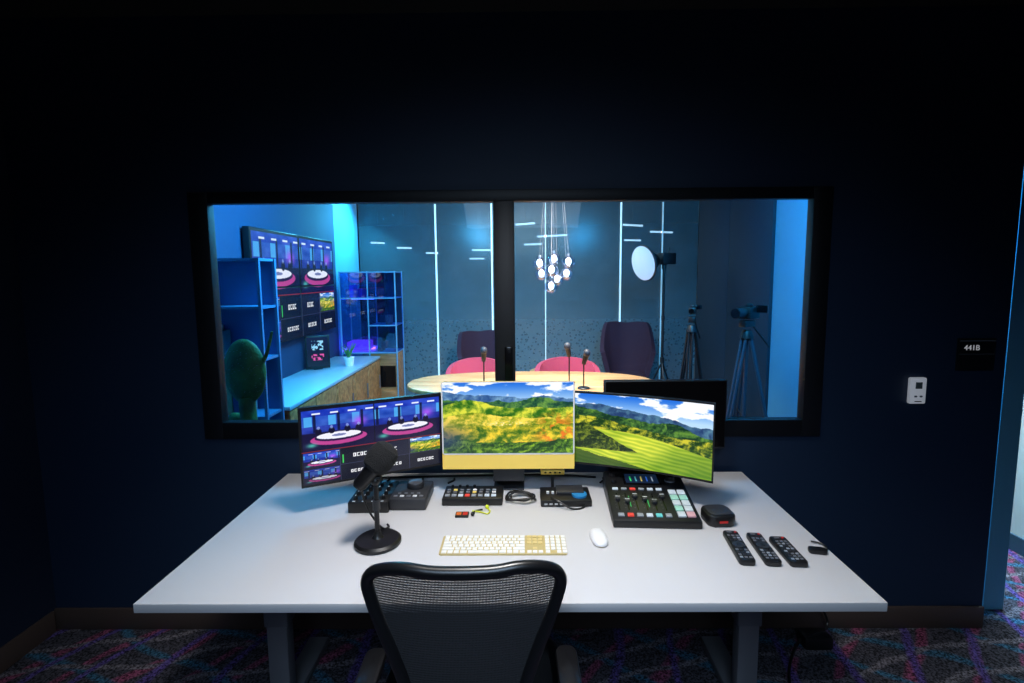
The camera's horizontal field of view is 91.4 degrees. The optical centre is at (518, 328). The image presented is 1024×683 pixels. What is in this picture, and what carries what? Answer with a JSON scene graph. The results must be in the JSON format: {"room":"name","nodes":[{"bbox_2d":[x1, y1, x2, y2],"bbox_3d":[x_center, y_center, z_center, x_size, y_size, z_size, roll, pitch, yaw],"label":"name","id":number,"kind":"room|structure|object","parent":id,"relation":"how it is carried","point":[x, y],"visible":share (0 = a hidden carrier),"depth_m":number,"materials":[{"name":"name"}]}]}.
{"room":"control room","nodes":[
{"label":"control room","id":0,"kind":"room"},
{"bbox_2d":[0,107,55,647],"bbox_3d":[-2.313,0.237,0.647,0.100,2.800,3.300,0,6,0],"label":"wall","id":1,"kind":"structure","parent":0,"point":[27,593],"depth_m":2.23,"materials":[{"name":"blue"}]},
{"bbox_2d":[0,611,55,673],"bbox_3d":[-2.244,1.576,0.787,0.014,0.106,3.250,0,6,0],"label":"baseboard","id":2,"kind":"structure","parent":1,"relation":"attached to","point":[30,638],"depth_m":2.26,"materials":[{"name":"brown"}]},
{"bbox_2d":[332,204,362,355],"bbox_3d":[-2.162,-0.091,4.518,0.100,2.640,4.230,0,6,0],"label":"wall","id":3,"kind":"structure","parent":0,"point":[344,215],"depth_m":6.12,"materials":[{"name":"blue paint"}]},
{"bbox_2d":[242,226,299,286],"bbox_3d":[-2.050,-0.578,4.171,0.072,0.467,0.822,0,6,0],"label":"wall tv","id":4,"kind":"object","parent":3,"relation":"attached to","point":[282,247],"visible":0.83,"depth_m":4.19,"materials":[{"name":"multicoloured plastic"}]},
{"bbox_2d":[213,204,339,378],"bbox_3d":[-2.098,-0.396,4.550,0.030,1.750,2.300,0,6,0],"label":"wall","id":5,"kind":"structure","parent":3,"relation":"attached to","point":[308,220],"depth_m":4.50,"materials":[{"name":"blue paint"}]},
{"bbox_2d":[277,287,302,342],"bbox_3d":[-2.046,-0.111,4.220,0.072,0.467,0.822,0,6,0],"label":"wall tv","id":6,"kind":"object","parent":3,"relation":"attached to","point":[289,298],"visible":0.52,"depth_m":4.39,"materials":[{"name":"black plastic"}]},
{"bbox_2d":[297,235,333,285],"bbox_3d":[-2.044,-0.664,4.992,0.072,0.467,0.822,0,6,0],"label":"wall tv","id":7,"kind":"object","parent":3,"relation":"attached to","point":[315,255],"visible":1,"depth_m":4.94,"materials":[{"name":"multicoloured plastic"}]},
{"bbox_2d":[297,285,335,336],"bbox_3d":[-2.040,-0.197,5.041,0.072,0.467,0.822,0,6,0],"label":"wall tv","id":8,"kind":"object","parent":3,"relation":"attached to","point":[317,302],"visible":0.99,"depth_m":4.98,"materials":[{"name":"black plastic"}]},
{"bbox_2d":[0,5,1023,607],"bbox_3d":[0.685,0.037,2.321,5.870,2.800,0.120,0,6,0],"label":"wall","id":9,"kind":"structure","parent":0,"point":[913,116],"depth_m":2.19,"materials":[{"name":"blue"}]},
{"bbox_2d":[187,186,833,438],"bbox_3d":[-0.040,-0.054,2.257,2.832,1.117,0.070,0,6,0],"label":"window","id":10,"kind":"structure","parent":9,"relation":"in","point":[807,422],"depth_m":2.23,"materials":[{"name":"black"}]},
{"bbox_2d":[54,606,983,628],"bbox_3d":[-0.015,1.389,2.402,4.450,0.106,0.014,0,6,0],"label":"baseboard","id":11,"kind":"structure","parent":9,"relation":"attached to","point":[895,616],"depth_m":2.39,"materials":[{"name":"brown"}]},
{"bbox_2d":[907,377,926,403],"bbox_3d":[1.804,0.281,2.264,0.072,0.120,0.024,0,6,0],"label":"thermostat","id":12,"kind":"object","parent":9,"relation":"attached to","point":[916,393],"visible":1,"depth_m":2.26,"materials":[{"name":"white plastic"}]},
{"bbox_2d":[955,338,995,369],"bbox_3d":[2.058,0.116,2.250,0.165,0.145,0.014,0,6,0],"label":"room sign","id":13,"kind":"object","parent":9,"relation":"attached to","point":[971,353],"visible":1,"depth_m":2.25,"materials":[{"name":"black plastic"}]},
{"bbox_2d":[0,549,1023,682],"bbox_3d":[0.623,1.596,1.369,6.400,0.100,4.600,0,6,0],"label":"floor","id":14,"kind":"structure","parent":0,"point":[994,652],"depth_m":2.24,"materials":[{"name":"carpet"}]},
{"bbox_2d":[224,331,272,419],"bbox_3d":[-1.570,0.705,2.922,0.340,1.382,0.340,3,7,30],"label":"cactus","id":15,"kind":"object","parent":14,"relation":"on","point":[245,366],"visible":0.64,"depth_m":2.85,"materials":[{"name":"teal plant"}]},
{"bbox_2d":[217,257,284,419],"bbox_3d":[-1.849,0.455,3.270,0.518,1.810,0.218,0,6,0],"label":"bookshelf","id":16,"kind":"object","parent":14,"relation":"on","point":[247,286],"visible":0.23,"depth_m":3.30,"materials":[{"name":"blue wood"}]},
{"bbox_2d":[355,560,581,682],"bbox_3d":[-0.128,1.023,1.449,0.641,1.034,0.674,-1,6,-1],"label":"office chair","id":17,"kind":"object","parent":14,"relation":"on","point":[494,623],"visible":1,"depth_m":1.17,"materials":[{"name":"black fabric"}]},
{"bbox_2d":[133,472,887,682],"bbox_3d":[-0.023,1.102,1.883,2.088,0.785,0.925,0,6,0],"label":"desk","id":18,"kind":"object","parent":14,"relation":"on","point":[291,551],"visible":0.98,"depth_m":1.65,"materials":[{"name":"grey laminate"}]},
{"bbox_2d":[348,480,398,512],"bbox_3d":[-0.578,0.668,2.011,0.155,0.059,0.200,-1,6,-1],"label":"mixer","id":19,"kind":"object","parent":18,"relation":"on","point":[386,488],"visible":0.68,"depth_m":1.93,"materials":[{"name":"black plastic"}]},
{"bbox_2d":[353,441,400,554],"bbox_3d":[-0.474,0.556,1.688,0.157,0.349,0.173,5,8,41],"label":"desk microphone","id":20,"kind":"object","parent":18,"relation":"on","point":[381,457],"visible":1,"depth_m":1.66,"materials":[{"name":"black plastic"}]},
{"bbox_2d":[389,479,433,509],"bbox_3d":[-0.430,0.661,2.019,0.145,0.070,0.180,0,6,0],"label":"controller","id":21,"kind":"object","parent":18,"relation":"on","point":[414,494],"visible":1,"depth_m":1.97,"materials":[{"name":"grey plastic"}]},
{"bbox_2d":[455,511,468,517],"bbox_3d":[-0.214,0.703,1.891,0.050,0.009,0.038,0,6,0],"label":"card","id":22,"kind":"object","parent":18,"relation":"on","point":[464,514],"visible":1,"depth_m":1.88,"materials":[{"name":"plastic"}]},
{"bbox_2d":[442,485,503,505],"bbox_3d":[-0.183,0.673,2.028,0.240,0.040,0.125,0,6,0],"label":"video switcher","id":23,"kind":"object","parent":18,"relation":"on","point":[460,495],"visible":1,"depth_m":1.98,"materials":[{"name":"black plastic"}]},
{"bbox_2d":[471,505,490,515],"bbox_3d":[-0.148,0.697,1.915,0.081,0.016,0.059,-2,6,-17],"label":"earbud","id":24,"kind":"object","parent":18,"relation":"on","point":[486,506],"visible":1,"depth_m":1.91,"materials":[{"name":"yellow plastic"}]},
{"bbox_2d":[382,473,602,483],"bbox_3d":[-0.063,0.666,2.219,1.226,0.010,0.098,0,6,0],"label":"cable bundle","id":25,"kind":"object","parent":18,"relation":"on","point":[532,474],"visible":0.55,"depth_m":2.25,"materials":[{"name":"black plastic"}]},
{"bbox_2d":[439,535,567,555],"bbox_3d":[-0.050,0.725,1.675,0.419,0.009,0.116,0,6,0],"label":"keyboard","id":26,"kind":"object","parent":18,"relation":"on","point":[459,545],"visible":1,"depth_m":1.66,"materials":[{"name":"white plastic"}]},
{"bbox_2d":[441,381,574,489],"bbox_3d":[-0.042,0.443,2.135,0.547,0.473,0.158,0,6,0],"label":"desktop computer","id":27,"kind":"object","parent":18,"relation":"on","point":[508,428],"visible":1,"depth_m":2.05,"materials":[{"name":"yellow metal"}]},
{"bbox_2d":[442,382,572,452],"bbox_3d":[-0.044,0.367,2.047,0.533,0.296,0.001,0,6,0],"label":"picture","id":28,"kind":"object","parent":27,"relation":"attached to","point":[517,417],"depth_m":2.05},
{"bbox_2d":[540,469,564,486],"bbox_3d":[0.143,0.637,2.112,0.100,0.090,0.031,0,6,0],"label":"hub","id":29,"kind":"object","parent":27,"relation":"attached to","point":[552,472],"depth_m":2.09,"materials":[{"name":"yellow metal"}]},
{"bbox_2d":[505,490,536,501],"bbox_3d":[0.008,0.679,2.018,0.128,0.025,0.098,0,6,0],"label":"cable","id":30,"kind":"object","parent":18,"relation":"on","point":[528,493],"visible":1,"depth_m":2.03,"materials":[{"name":"black plastic"}]},
{"bbox_2d":[540,485,591,509],"bbox_3d":[0.187,0.673,2.001,0.200,0.040,0.158,0,6,0],"label":"usb dock","id":31,"kind":"object","parent":18,"relation":"on","point":[568,496],"visible":1,"depth_m":1.98,"materials":[{"name":"black plastic"}]},
{"bbox_2d":[590,528,607,546],"bbox_3d":[0.275,0.711,1.714,0.058,0.024,0.113,-1,6,-2],"label":"computer mouse","id":32,"kind":"object","parent":18,"relation":"on","point":[599,538],"visible":1,"depth_m":1.69,"materials":[{"name":"white plastic"}]},
{"bbox_2d":[603,471,702,528],"bbox_3d":[0.505,0.653,1.947,0.315,0.086,0.345,0,6,3],"label":"console","id":33,"kind":"object","parent":18,"relation":"on","point":[634,499],"visible":0.98,"depth_m":1.89,"materials":[{"name":"black plastic"}]},
{"bbox_2d":[603,379,726,447],"bbox_3d":[0.647,0.444,2.230,0.540,0.440,0.062,0,6,0],"label":"monitor","id":34,"kind":"object","parent":18,"relation":"on","point":[710,390],"visible":0.29,"depth_m":2.19,"materials":[{"name":"black plastic"}]},
{"bbox_2d":[701,504,734,526],"bbox_3d":[0.729,0.684,1.829,0.105,0.046,0.103,-1,6,-2],"label":"case","id":35,"kind":"object","parent":18,"relation":"on","point":[714,515],"visible":1,"depth_m":1.79,"materials":[{"name":"black plastic"}]},
{"bbox_2d":[723,530,755,565],"bbox_3d":[0.721,0.716,1.641,0.050,0.022,0.190,0,6,6],"label":"remote control","id":36,"kind":"object","parent":18,"relation":"on","point":[744,557],"visible":1,"depth_m":1.62,"materials":[{"name":"black plastic"}]},
{"bbox_2d":[746,532,781,566],"bbox_3d":[0.797,0.717,1.631,0.050,0.022,0.180,0,6,5],"label":"remote control","id":37,"kind":"object","parent":18,"relation":"on","point":[761,546],"visible":1,"depth_m":1.61,"materials":[{"name":"black plastic"}]},
{"bbox_2d":[769,536,807,567],"bbox_3d":[0.869,0.718,1.615,0.055,0.020,0.160,0,6,2],"label":"remote control","id":38,"kind":"object","parent":18,"relation":"on","point":[791,555],"visible":1,"depth_m":1.59,"materials":[{"name":"black plastic"}]},
{"bbox_2d":[808,540,827,554],"bbox_3d":[0.981,0.718,1.638,0.055,0.014,0.082,4,7,35],"label":"adapter","id":39,"kind":"object","parent":18,"relation":"on","point":[811,549],"visible":1,"depth_m":1.61,"materials":[{"name":"black plastic"}]},
{"bbox_3d":[0.578,0.536,2.125,0.158,0.280,0.167,0,6,0],"label":"monitor arm","id":40,"kind":"object","parent":18,"relation":"on","visible":0},
{"bbox_2d":[575,390,715,483],"bbox_3d":[0.492,0.420,2.004,0.547,0.308,0.060,2,7,23],"label":"monitor","id":41,"kind":"object","parent":40,"relation":"attached to","point":[675,437],"visible":1,"depth_m":1.98,"materials":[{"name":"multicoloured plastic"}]},
{"bbox_3d":[-0.627,0.546,2.126,0.091,0.280,0.166,0,6,0],"label":"monitor arm","id":42,"kind":"object","parent":18,"relation":"on","visible":0},
{"bbox_2d":[297,392,442,488],"bbox_3d":[-0.577,0.433,1.995,0.547,0.308,0.042,-3,7,-25],"label":"monitor","id":43,"kind":"object","parent":42,"relation":"attached to","point":[335,439],"visible":0.91,"depth_m":1.96,"materials":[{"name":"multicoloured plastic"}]},
{"bbox_2d":[787,612,832,682],"bbox_3d":[1.195,1.389,2.037,0.174,0.164,0.740,3,7,30],"label":"power adapter","id":44,"kind":"object","parent":14,"relation":"on","point":[809,638],"visible":0.9,"depth_m":2.24,"materials":[{"name":"black plastic"}]},
{"bbox_2d":[0,0,1023,17],"bbox_3d":[0.596,-1.226,0.470,6.000,0.100,3.300,0,6,0],"label":"ceiling","id":45,"kind":"structure","parent":0,"point":[8,8],"depth_m":2.07,"materials":[{"name":"black paint"}]},
{"bbox_2d":[357,223,698,343],"bbox_3d":[0.101,-1.134,12.550,9.000,3.000,0.100,0,6,0],"label":"wall","id":46,"kind":"structure","parent":0,"point":[464,282],"depth_m":12.45,"materials":[{"name":"blue paint"}]},
{"bbox_2d":[371,231,384,243],"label":"linear light","id":47,"kind":"object","parent":46,"relation":"hanging from","point":[377,242],"depth_m":9.49,"materials":[{"name":"white plastic"}]},
{"bbox_2d":[397,247,411,248],"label":"linear light","id":48,"kind":"object","parent":46,"relation":"hanging from","point":[397,247],"depth_m":9.30,"materials":[{"name":"white plastic"}]},
{"bbox_2d":[472,211,490,250],"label":"linear light","id":49,"kind":"object","parent":46,"relation":"hanging from","point":[481,211],"depth_m":9.89,"materials":[{"name":"white"}]},
{"bbox_2d":[515,222,534,225],"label":"linear light","id":50,"kind":"object","parent":46,"relation":"hanging from","point":[531,222],"depth_m":8.83,"materials":[{"name":"white"}]},
{"bbox_2d":[537,234,566,236],"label":"linear light","id":51,"kind":"object","parent":46,"relation":"hanging from","point":[560,234],"depth_m":9.25,"materials":[{"name":"white plastic"}]},
{"bbox_2d":[624,232,640,240],"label":"linear light","id":52,"kind":"object","parent":46,"relation":"hanging from","point":[632,239],"depth_m":9.74,"materials":[{"name":"white plastic"}]},
{"bbox_2d":[623,224,642,226],"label":"linear light","id":53,"kind":"object","parent":46,"relation":"hanging from","point":[623,224],"depth_m":9.01,"materials":[{"name":"white plastic"}]},
{"bbox_2d":[650,222,672,232],"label":"linear light","id":54,"kind":"object","parent":46,"relation":"hanging from","point":[661,222],"depth_m":9.33,"materials":[{"name":"white"}]},
{"bbox_2d":[356,201,699,225],"bbox_3d":[0.066,-2.312,9.410,9.000,0.100,6.000,0,6,0],"label":"ceiling","id":55,"kind":"structure","parent":0,"point":[632,211],"depth_m":10.13,"materials":[{"name":"black"}]},
{"bbox_2d":[362,342,694,378],"bbox_3d":[0.089,0.721,9.728,9.000,0.100,6.000,0,6,0],"label":"floor","id":56,"kind":"structure","parent":0,"point":[656,342],"depth_m":10.68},
{"bbox_2d":[405,299,673,356],"bbox_3d":[0.393,-0.017,10.704,5.800,1.170,0.900,0,6,0],"label":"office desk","id":57,"kind":"object","parent":56,"relation":"on","point":[641,304],"visible":0.13,"depth_m":10.61,"materials":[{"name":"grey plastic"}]},
{"bbox_2d":[767,171,1023,608],"bbox_3d":[2.388,-0.122,4.478,0.100,2.640,4.230,0,6,0],"label":"wall","id":58,"kind":"structure","parent":0,"point":[791,215],"depth_m":2.50,"materials":[{"name":"blue"}]},
{"bbox_2d":[362,309,695,395],"bbox_3d":[0.130,-0.330,6.621,4.420,2.620,0.020,0,6,0],"label":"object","id":59,"kind":"structure","parent":58,"relation":"in","point":[414,369],"depth_m":6.66,"materials":[{"name":"blue"}]},
{"bbox_2d":[434,202,663,378],"bbox_3d":[0.399,-0.330,6.599,2.967,2.600,0.020,0,6,0],"label":"led lines","id":60,"kind":"object","parent":59,"relation":"attached to","point":[620,202],"visible":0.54,"depth_m":6.56,"materials":[{"name":"white plastic"}]},
{"bbox_2d":[695,200,776,415],"bbox_3d":[2.332,-0.237,5.572,0.030,2.600,1.920,0,6,0],"label":"wall panel","id":61,"kind":"object","parent":58,"relation":"attached to","point":[736,247],"depth_m":5.38,"materials":[{"name":"blue fabric"}]},
{"bbox_2d":[1010,400,1023,538],"bbox_3d":[3.054,-0.025,2.738,0.100,2.800,0.720,0,6,0],"label":"wall","id":62,"kind":"structure","parent":0,"point":[1017,523],"depth_m":3.00,"materials":[{"name":"grey"}]},
{"bbox_2d":[1009,532,1023,556],"bbox_3d":[3.007,1.321,2.850,0.014,0.100,0.660,0,6,0],"label":"baseboard","id":63,"kind":"structure","parent":62,"relation":"attached to","point":[1016,543],"depth_m":3.01,"materials":[{"name":"blue"}]},
{"bbox_3d":[0.103,-1.469,4.355,4.650,0.100,4.230,0,6,0],"label":"ceiling","id":64,"kind":"structure","parent":0,"visible":0},
{"bbox_2d":[537,202,570,288],"bbox_3d":[0.307,-0.864,4.371,0.370,1.110,0.300,0,6,0],"label":"cluster","id":65,"kind":"object","parent":64,"relation":"hanging from","point":[553,257],"visible":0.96,"depth_m":4.39,"materials":[{"name":"white glass"}]},
{"bbox_3d":[0.128,1.202,5.153,4.650,0.100,3.000,0,6,0],"label":"floor","id":66,"kind":"structure","parent":0,"visible":0},
{"bbox_2d":[283,356,380,419],"bbox_3d":[-1.824,0.824,4.586,0.541,0.800,2.200,0,6,0],"label":"credenza","id":67,"kind":"object","parent":66,"relation":"on","point":[339,383],"visible":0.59,"depth_m":4.53,"materials":[{"name":"blue"}]},
{"bbox_2d":[304,335,329,369],"bbox_3d":[-1.959,0.229,4.857,0.220,0.330,0.108,-4,7,-28],"label":"digital photo frame","id":68,"kind":"object","parent":67,"relation":"on","point":[317,349],"visible":1,"depth_m":4.81,"materials":[{"name":"black plastic"}]},
{"bbox_2d":[341,343,355,365],"bbox_3d":[-1.705,0.261,5.026,0.145,0.227,0.126,0,6,0],"label":"potted succulent","id":69,"kind":"object","parent":67,"relation":"on","point":[348,360],"visible":1,"depth_m":5.00,"materials":[{"name":"white ceramic"}]},
{"bbox_2d":[338,271,405,397],"bbox_3d":[-1.688,0.215,5.828,0.632,1.750,0.340,0,6,0],"label":"shelving unit","id":70,"kind":"object","parent":66,"relation":"on","point":[389,325],"visible":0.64,"depth_m":5.83,"materials":[{"name":"blue"}]},
{"bbox_2d":[446,357,494,373],"bbox_3d":[-0.448,0.736,5.395,0.660,0.788,0.539,0,6,0],"label":"armchair","id":71,"kind":"object","parent":66,"relation":"on","point":[474,364],"visible":0.15,"depth_m":5.54,"materials":[{"name":"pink fabric"}]},
{"bbox_2d":[457,330,494,360],"bbox_3d":[-0.450,0.538,6.239,0.636,1.005,0.484,-2,6,-17],"label":"chair","id":72,"kind":"object","parent":66,"relation":"on","point":[469,343],"visible":0.28,"depth_m":6.34,"materials":[{"name":"purple fabric"}]},
{"bbox_2d":[407,371,648,393],"bbox_3d":[0.115,0.846,4.472,2.180,0.750,1.000,0,6,0],"label":"meeting table","id":73,"kind":"object","parent":66,"relation":"on","point":[594,380],"visible":0.34,"depth_m":4.58,"materials":[{"name":"brown wood"}]},
{"bbox_2d":[480,347,486,380],"bbox_3d":[-0.301,0.319,4.309,0.104,0.339,0.105,4,7,36],"label":"table microphone","id":74,"kind":"object","parent":73,"relation":"on","point":[483,350],"visible":0.84,"depth_m":4.27,"materials":[{"name":"black plastic"}]},
{"bbox_2d":[564,342,574,382],"bbox_3d":[0.440,0.296,4.347,0.104,0.365,0.113,0,6,0],"label":"table microphone","id":75,"kind":"object","parent":73,"relation":"on","point":[567,345],"visible":0.89,"depth_m":4.32,"materials":[{"name":"black plastic"}]},
{"bbox_2d":[577,349,589,389],"bbox_3d":[0.538,0.333,4.129,0.104,0.337,0.113,0,6,0],"label":"table microphone","id":76,"kind":"object","parent":73,"relation":"on","point":[586,353],"visible":1,"depth_m":4.10,"materials":[{"name":"black plastic"}]},
{"bbox_2d":[535,357,599,371],"bbox_3d":[0.522,0.732,5.366,0.700,0.788,0.576,0,6,0],"label":"armchair","id":77,"kind":"object","parent":66,"relation":"on","point":[556,363],"visible":0.17,"depth_m":5.52,"materials":[{"name":"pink fabric"}]},
{"bbox_2d":[600,321,655,377],"bbox_3d":[1.350,0.477,6.219,0.676,1.104,0.521,0,6,6],"label":"chair","id":78,"kind":"object","parent":66,"relation":"on","point":[628,348],"visible":0.73,"depth_m":6.31,"materials":[{"name":"purple fabric"}]},
{"bbox_2d":[631,245,675,378],"bbox_3d":[1.528,0.121,5.301,0.640,1.997,0.526,0,6,0],"label":"light","id":79,"kind":"object","parent":66,"relation":"on","point":[645,263],"visible":0.81,"depth_m":5.25,"materials":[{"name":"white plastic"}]},
{"bbox_2d":[680,305,701,378],"bbox_3d":[1.546,0.488,4.632,0.415,1.414,0.363,-4,7,-29],"label":"tripod","id":80,"kind":"object","parent":66,"relation":"on","point":[692,330],"visible":0.52,"depth_m":4.52,"materials":[{"name":"black plastic"}]},
{"bbox_2d":[726,303,769,416],"bbox_3d":[1.670,0.551,3.740,0.519,1.473,0.548,-4,7,-32],"label":"camera","id":81,"kind":"object","parent":66,"relation":"on","point":[749,311],"visible":0.59,"depth_m":3.71,"materials":[{"name":"grey metal"}]}
]}

